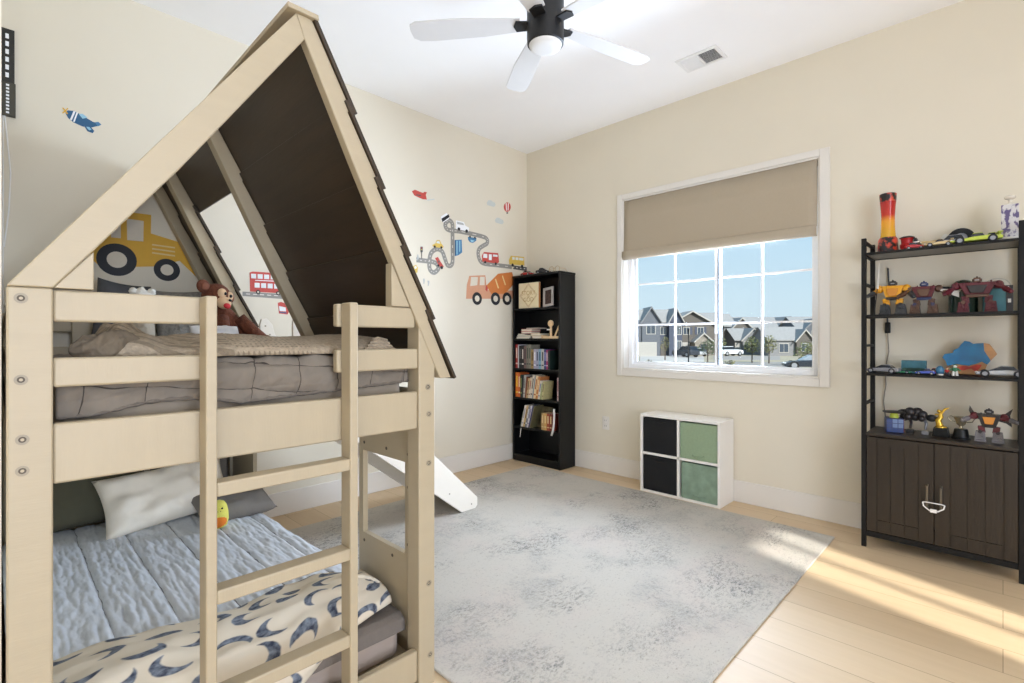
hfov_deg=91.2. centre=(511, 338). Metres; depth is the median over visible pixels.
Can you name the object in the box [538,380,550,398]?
book
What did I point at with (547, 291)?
photo
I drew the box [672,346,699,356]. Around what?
car
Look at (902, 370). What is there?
toy car
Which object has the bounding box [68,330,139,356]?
folded throw
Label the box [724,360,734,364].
bush
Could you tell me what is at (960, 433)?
trophy
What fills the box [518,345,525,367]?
book
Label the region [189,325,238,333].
pillow
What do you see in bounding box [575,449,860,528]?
baseboard
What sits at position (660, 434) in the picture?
storage bin
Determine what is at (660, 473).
storage bin
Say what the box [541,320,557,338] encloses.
wooden toy
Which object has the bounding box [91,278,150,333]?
pillow
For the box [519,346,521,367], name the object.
book
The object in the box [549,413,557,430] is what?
book
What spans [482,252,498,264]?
sticker
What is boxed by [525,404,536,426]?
book
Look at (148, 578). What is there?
quilt
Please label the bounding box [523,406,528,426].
book
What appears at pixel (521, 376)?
book
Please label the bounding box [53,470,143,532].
pillow
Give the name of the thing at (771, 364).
street
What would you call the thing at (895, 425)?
cube
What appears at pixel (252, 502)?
pillow
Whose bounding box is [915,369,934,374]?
toy car
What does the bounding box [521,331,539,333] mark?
book
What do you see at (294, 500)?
baseboard
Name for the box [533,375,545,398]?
book
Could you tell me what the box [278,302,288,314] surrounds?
sticker
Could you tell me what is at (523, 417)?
book
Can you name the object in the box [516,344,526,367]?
book
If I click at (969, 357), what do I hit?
toy
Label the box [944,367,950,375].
toy figure
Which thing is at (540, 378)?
book
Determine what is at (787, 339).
house
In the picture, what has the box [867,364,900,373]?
toy car
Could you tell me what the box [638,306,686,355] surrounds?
house
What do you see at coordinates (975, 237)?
toy car
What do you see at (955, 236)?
toy car
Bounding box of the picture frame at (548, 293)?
[543,286,553,306]
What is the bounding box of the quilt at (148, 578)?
[1,513,341,660]
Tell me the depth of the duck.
2.40 m
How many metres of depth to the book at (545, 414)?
4.61 m
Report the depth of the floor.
2.13 m
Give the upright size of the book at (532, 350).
0.180 m
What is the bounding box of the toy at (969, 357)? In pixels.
[942,341,996,374]
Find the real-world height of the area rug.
0.010 m
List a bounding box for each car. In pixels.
[521,271,534,274]
[535,268,551,272]
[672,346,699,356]
[722,346,743,355]
[782,354,811,367]
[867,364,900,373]
[895,369,911,373]
[904,242,923,248]
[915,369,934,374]
[924,238,953,246]
[944,234,963,240]
[950,230,1002,243]
[975,366,1018,377]
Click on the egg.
(939, 370)
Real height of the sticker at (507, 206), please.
0.113 m
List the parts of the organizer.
panel, panel, panel, panel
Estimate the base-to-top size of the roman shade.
0.515 m
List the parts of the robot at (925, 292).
leg, chest plate, leg, arm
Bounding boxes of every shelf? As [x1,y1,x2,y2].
[643,451,716,466]
[861,220,1023,584]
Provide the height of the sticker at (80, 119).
0.101 m
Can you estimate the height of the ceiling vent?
0.012 m
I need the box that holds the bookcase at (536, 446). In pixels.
[512,271,574,470]
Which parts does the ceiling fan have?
blade, blade, blade, blade, blade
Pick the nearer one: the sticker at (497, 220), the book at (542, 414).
the book at (542, 414)
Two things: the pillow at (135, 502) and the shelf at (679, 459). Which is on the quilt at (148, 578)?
the pillow at (135, 502)
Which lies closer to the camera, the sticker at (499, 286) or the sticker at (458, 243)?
the sticker at (458, 243)
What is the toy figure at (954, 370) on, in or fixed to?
on the display shelf at (980, 485)
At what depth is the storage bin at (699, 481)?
3.57 m
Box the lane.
[713,356,779,359]
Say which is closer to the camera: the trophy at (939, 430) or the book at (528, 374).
the trophy at (939, 430)
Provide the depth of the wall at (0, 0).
1.03 m
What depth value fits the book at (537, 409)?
4.75 m
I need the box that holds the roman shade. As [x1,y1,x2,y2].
[622,159,817,259]
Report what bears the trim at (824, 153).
attached to the wall at (927, 109)
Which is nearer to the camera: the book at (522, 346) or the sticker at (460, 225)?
the sticker at (460, 225)
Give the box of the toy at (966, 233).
[949,228,973,237]
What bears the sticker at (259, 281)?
attached to the wall at (136, 70)
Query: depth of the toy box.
2.81 m
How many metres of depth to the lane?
81.74 m
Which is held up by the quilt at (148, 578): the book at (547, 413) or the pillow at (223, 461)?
the pillow at (223, 461)
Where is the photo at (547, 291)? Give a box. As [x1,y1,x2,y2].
[545,289,550,303]
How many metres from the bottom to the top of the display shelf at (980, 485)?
1.745 m
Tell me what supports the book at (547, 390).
on the bookcase at (536, 446)
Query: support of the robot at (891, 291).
on the display shelf at (980, 485)
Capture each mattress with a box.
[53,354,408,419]
[53,383,398,422]
[305,634,396,682]
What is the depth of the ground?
76.43 m
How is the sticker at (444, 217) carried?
attached to the wall at (136, 70)
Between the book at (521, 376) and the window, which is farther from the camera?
the book at (521, 376)
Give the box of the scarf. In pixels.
[364,336,394,348]
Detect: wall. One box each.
[0,0,0,682]
[1,0,526,548]
[527,0,1023,503]
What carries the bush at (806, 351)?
on the ground
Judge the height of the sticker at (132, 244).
0.386 m
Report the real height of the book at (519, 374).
0.230 m
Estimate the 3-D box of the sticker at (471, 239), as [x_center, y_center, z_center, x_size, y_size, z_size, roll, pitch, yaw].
[-0.361,-0.903,4.552,0.002,0.060,0.103,0,0,44]
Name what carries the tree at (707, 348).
on the street
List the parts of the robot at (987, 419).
arm, leg, chest plate, leg, arm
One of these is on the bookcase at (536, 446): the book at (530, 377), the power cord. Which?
the book at (530, 377)
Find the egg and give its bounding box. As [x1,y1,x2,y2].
[935,366,944,374]
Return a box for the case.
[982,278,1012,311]
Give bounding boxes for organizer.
[640,410,733,508]
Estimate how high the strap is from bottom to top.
0.245 m
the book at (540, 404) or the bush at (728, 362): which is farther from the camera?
the bush at (728, 362)
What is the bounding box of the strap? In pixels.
[550,409,554,435]
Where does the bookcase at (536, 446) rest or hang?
on the floor
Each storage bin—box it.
[644,416,676,456]
[644,454,676,495]
[680,421,716,463]
[682,461,716,504]
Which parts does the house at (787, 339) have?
pane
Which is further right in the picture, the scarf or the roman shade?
the roman shade
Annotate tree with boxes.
[660,336,669,359]
[697,339,714,363]
[743,336,759,362]
[760,335,777,362]
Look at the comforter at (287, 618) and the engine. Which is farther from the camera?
the engine
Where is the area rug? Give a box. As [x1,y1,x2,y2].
[288,465,834,682]
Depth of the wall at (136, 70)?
3.00 m
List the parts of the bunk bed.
post, rail, rail, guard rail, guard rail, post, guard rail, guard rail, guard rail, guard rail, post, rail, panel, guard rail, guard rail, panel, rail, rail, rail, post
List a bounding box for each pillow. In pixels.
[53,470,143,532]
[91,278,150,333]
[92,459,222,539]
[150,457,227,476]
[155,291,200,335]
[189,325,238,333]
[191,488,276,520]
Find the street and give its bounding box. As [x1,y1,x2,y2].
[679,362,784,366]
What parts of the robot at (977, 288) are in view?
arm, leg, chest plate, leg, arm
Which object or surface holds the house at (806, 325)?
on the ground
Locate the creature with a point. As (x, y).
(915, 414)
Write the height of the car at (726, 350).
1.745 m
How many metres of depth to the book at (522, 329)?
4.78 m
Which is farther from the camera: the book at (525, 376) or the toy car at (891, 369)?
the book at (525, 376)
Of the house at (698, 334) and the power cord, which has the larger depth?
the house at (698, 334)
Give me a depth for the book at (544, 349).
4.62 m
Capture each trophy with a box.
[932,408,949,437]
[948,415,974,439]
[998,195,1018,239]
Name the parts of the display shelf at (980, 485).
post, rail, post, door, handle, handle, shelf rail, shelf rail, shelf rail, rail, shelf, shelf, shelf, door, post, post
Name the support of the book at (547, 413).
on the bookcase at (536, 446)
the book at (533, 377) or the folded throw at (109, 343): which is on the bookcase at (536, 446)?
the book at (533, 377)
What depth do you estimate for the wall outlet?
4.41 m
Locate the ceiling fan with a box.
[409,0,649,91]
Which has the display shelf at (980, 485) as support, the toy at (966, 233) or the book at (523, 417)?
the toy at (966, 233)
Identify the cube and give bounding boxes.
[884,416,903,432]
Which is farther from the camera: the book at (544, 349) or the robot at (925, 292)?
the book at (544, 349)
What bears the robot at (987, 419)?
on the display shelf at (980, 485)
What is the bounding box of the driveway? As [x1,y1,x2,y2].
[640,356,703,361]
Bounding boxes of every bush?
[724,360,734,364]
[793,340,811,358]
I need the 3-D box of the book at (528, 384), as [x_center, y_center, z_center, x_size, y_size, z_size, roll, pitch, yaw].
[0.197,0.467,4.806,0.050,0.192,0.131,0,0,44]
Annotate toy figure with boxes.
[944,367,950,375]
[949,364,960,375]
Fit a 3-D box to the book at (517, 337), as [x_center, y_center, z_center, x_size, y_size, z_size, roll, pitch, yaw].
[0.147,-0.013,4.860,0.170,0.018,0.130,0,0,44]
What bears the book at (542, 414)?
on the bookcase at (536, 446)
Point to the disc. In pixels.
(893, 413)
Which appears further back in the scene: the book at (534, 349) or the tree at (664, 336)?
the tree at (664, 336)
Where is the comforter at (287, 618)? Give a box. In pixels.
[53,570,391,682]
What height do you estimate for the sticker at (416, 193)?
0.071 m
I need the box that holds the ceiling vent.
[675,44,726,72]
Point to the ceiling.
(577, 90)
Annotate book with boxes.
[516,337,531,338]
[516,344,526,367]
[516,372,525,396]
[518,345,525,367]
[518,372,528,396]
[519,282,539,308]
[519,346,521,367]
[520,374,527,396]
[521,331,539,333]
[521,404,533,426]
[522,329,540,330]
[522,346,523,367]
[522,374,531,396]
[523,374,532,397]
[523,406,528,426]
[524,346,525,367]
[525,376,532,397]
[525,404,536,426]
[526,345,528,367]
[526,378,529,397]
[527,404,539,426]
[528,377,531,397]
[528,404,541,427]
[529,345,539,368]
[529,405,543,427]
[530,333,548,335]
[530,374,541,397]
[531,349,533,368]
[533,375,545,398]
[534,349,535,368]
[535,376,548,398]
[536,349,538,368]
[537,406,552,426]
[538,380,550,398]
[539,349,540,368]
[541,349,543,368]
[541,381,553,399]
[541,412,548,429]
[544,349,554,368]
[544,412,552,429]
[546,350,547,368]
[547,413,552,430]
[548,350,557,369]
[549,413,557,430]
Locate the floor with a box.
[1,459,1023,682]
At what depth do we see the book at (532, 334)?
4.70 m
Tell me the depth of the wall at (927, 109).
3.17 m
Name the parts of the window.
sash, sash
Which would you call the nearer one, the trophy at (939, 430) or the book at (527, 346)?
the trophy at (939, 430)
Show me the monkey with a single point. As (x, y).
(225, 315)
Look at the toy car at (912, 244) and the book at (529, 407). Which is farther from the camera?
the book at (529, 407)
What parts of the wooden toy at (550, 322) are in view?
frame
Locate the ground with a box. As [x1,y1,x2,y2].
[638,354,811,367]
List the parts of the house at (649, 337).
pane, door, pane, pane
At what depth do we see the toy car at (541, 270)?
4.68 m
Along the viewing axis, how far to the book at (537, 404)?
4.75 m
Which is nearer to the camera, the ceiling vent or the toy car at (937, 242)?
the toy car at (937, 242)
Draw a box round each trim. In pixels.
[617,147,829,387]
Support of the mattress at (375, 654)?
on the bunk bed
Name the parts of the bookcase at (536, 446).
panel, shelf, shelf, shelf, shelf, shelf, shelf, panel, panel, panel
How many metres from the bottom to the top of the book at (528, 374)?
0.215 m
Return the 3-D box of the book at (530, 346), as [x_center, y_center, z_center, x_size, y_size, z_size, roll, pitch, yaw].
[0.213,0.167,4.790,0.028,0.225,0.131,0,0,44]
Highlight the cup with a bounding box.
[953,416,966,428]
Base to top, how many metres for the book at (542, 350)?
0.185 m
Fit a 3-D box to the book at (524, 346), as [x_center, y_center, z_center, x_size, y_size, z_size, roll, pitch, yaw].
[0.171,0.172,4.832,0.030,0.215,0.131,0,0,44]
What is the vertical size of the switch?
0.065 m
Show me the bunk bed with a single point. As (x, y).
(281, 133)
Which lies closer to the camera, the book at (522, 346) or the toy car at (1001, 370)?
the toy car at (1001, 370)
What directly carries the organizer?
on the floor
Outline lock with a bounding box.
[922,501,944,513]
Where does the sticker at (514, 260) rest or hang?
attached to the wall at (136, 70)
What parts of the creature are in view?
leg, leg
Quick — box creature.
[898,407,936,434]
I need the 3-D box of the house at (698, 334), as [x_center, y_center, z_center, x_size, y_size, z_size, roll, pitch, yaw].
[36.950,-1.265,104.725,12.700,8.780,14.560,0,0,0]
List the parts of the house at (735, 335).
garage door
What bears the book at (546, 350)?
on the bookcase at (536, 446)
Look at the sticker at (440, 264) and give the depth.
4.29 m
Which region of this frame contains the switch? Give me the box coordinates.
[885,322,890,332]
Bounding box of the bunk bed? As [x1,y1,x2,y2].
[3,1,476,682]
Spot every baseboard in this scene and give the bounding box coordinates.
[1,443,512,582]
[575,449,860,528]
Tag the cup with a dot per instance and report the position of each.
(957, 418)
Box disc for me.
[882,410,905,417]
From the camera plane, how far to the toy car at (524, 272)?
4.84 m
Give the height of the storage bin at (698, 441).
0.261 m
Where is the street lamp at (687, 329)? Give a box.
[687,329,689,362]
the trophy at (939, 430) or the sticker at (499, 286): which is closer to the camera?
the trophy at (939, 430)
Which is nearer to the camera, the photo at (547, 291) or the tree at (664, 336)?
the photo at (547, 291)
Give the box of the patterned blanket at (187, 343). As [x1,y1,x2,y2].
[95,323,395,356]
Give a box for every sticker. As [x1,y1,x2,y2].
[62,108,100,132]
[91,213,195,280]
[242,272,281,298]
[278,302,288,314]
[412,190,434,200]
[416,218,526,274]
[432,240,443,248]
[435,257,443,268]
[441,213,448,221]
[455,240,461,255]
[456,220,468,232]
[466,272,512,304]
[468,236,475,242]
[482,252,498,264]
[487,200,494,206]
[495,218,503,223]
[504,202,510,213]
[509,256,524,267]
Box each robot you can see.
[867,262,915,314]
[896,281,951,313]
[942,276,1013,311]
[960,406,1018,443]
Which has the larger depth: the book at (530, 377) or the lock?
the book at (530, 377)
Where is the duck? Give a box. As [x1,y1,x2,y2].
[217,500,228,528]
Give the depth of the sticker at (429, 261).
4.39 m
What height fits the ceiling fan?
0.500 m
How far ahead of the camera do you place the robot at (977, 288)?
2.60 m
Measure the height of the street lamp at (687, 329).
4.500 m
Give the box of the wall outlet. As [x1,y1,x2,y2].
[602,416,608,429]
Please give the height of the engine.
0.090 m
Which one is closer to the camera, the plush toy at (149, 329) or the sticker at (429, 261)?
the plush toy at (149, 329)
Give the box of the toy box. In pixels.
[901,360,926,373]
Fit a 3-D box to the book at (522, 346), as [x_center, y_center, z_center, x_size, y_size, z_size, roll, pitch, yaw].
[0.148,0.174,4.854,0.030,0.210,0.131,0,0,44]
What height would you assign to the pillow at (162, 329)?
0.355 m
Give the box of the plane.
[915,234,946,244]
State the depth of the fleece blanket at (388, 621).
1.67 m
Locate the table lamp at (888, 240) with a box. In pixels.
[877,192,898,251]
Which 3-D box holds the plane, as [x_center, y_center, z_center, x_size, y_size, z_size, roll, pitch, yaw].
[2.293,-0.531,2.816,0.174,0.085,0.160,0,0,0]
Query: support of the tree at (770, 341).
on the street
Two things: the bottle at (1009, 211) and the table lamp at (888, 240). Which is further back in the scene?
the table lamp at (888, 240)
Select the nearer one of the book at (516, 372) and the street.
the book at (516, 372)
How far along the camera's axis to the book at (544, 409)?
4.77 m
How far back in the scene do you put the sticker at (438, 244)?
4.28 m
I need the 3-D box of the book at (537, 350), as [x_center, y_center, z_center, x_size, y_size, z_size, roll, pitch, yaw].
[0.282,0.187,4.723,0.030,0.185,0.131,0,0,44]
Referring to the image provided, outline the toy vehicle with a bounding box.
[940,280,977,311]
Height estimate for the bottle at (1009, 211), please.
0.235 m
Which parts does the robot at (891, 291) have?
blade, arm, leg, chest plate, leg, arm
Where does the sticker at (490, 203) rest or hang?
attached to the wall at (136, 70)
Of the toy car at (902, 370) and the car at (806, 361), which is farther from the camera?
the car at (806, 361)
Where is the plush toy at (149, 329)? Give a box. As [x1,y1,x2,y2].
[128,286,155,335]
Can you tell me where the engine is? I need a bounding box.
[899,236,917,248]
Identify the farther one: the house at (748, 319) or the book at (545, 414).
the house at (748, 319)
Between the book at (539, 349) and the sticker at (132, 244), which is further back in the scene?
the book at (539, 349)
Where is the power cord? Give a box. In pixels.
[883,268,890,415]
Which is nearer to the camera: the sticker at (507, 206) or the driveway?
the sticker at (507, 206)
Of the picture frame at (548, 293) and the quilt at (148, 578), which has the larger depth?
the picture frame at (548, 293)
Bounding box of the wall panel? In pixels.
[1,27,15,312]
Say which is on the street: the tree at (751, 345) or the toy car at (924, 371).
the tree at (751, 345)
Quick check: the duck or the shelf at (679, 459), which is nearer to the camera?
the duck
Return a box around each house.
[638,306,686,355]
[680,311,727,354]
[722,314,755,353]
[732,316,791,328]
[749,327,811,355]
[778,317,811,334]
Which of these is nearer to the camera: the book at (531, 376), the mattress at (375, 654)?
the mattress at (375, 654)
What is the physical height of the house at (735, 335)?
8.780 m
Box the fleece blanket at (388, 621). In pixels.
[312,604,404,674]
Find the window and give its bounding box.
[629,166,817,375]
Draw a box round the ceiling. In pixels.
[132,0,963,153]
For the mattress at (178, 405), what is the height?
0.156 m
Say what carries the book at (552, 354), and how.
on the bookcase at (536, 446)
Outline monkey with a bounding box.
[196,279,268,335]

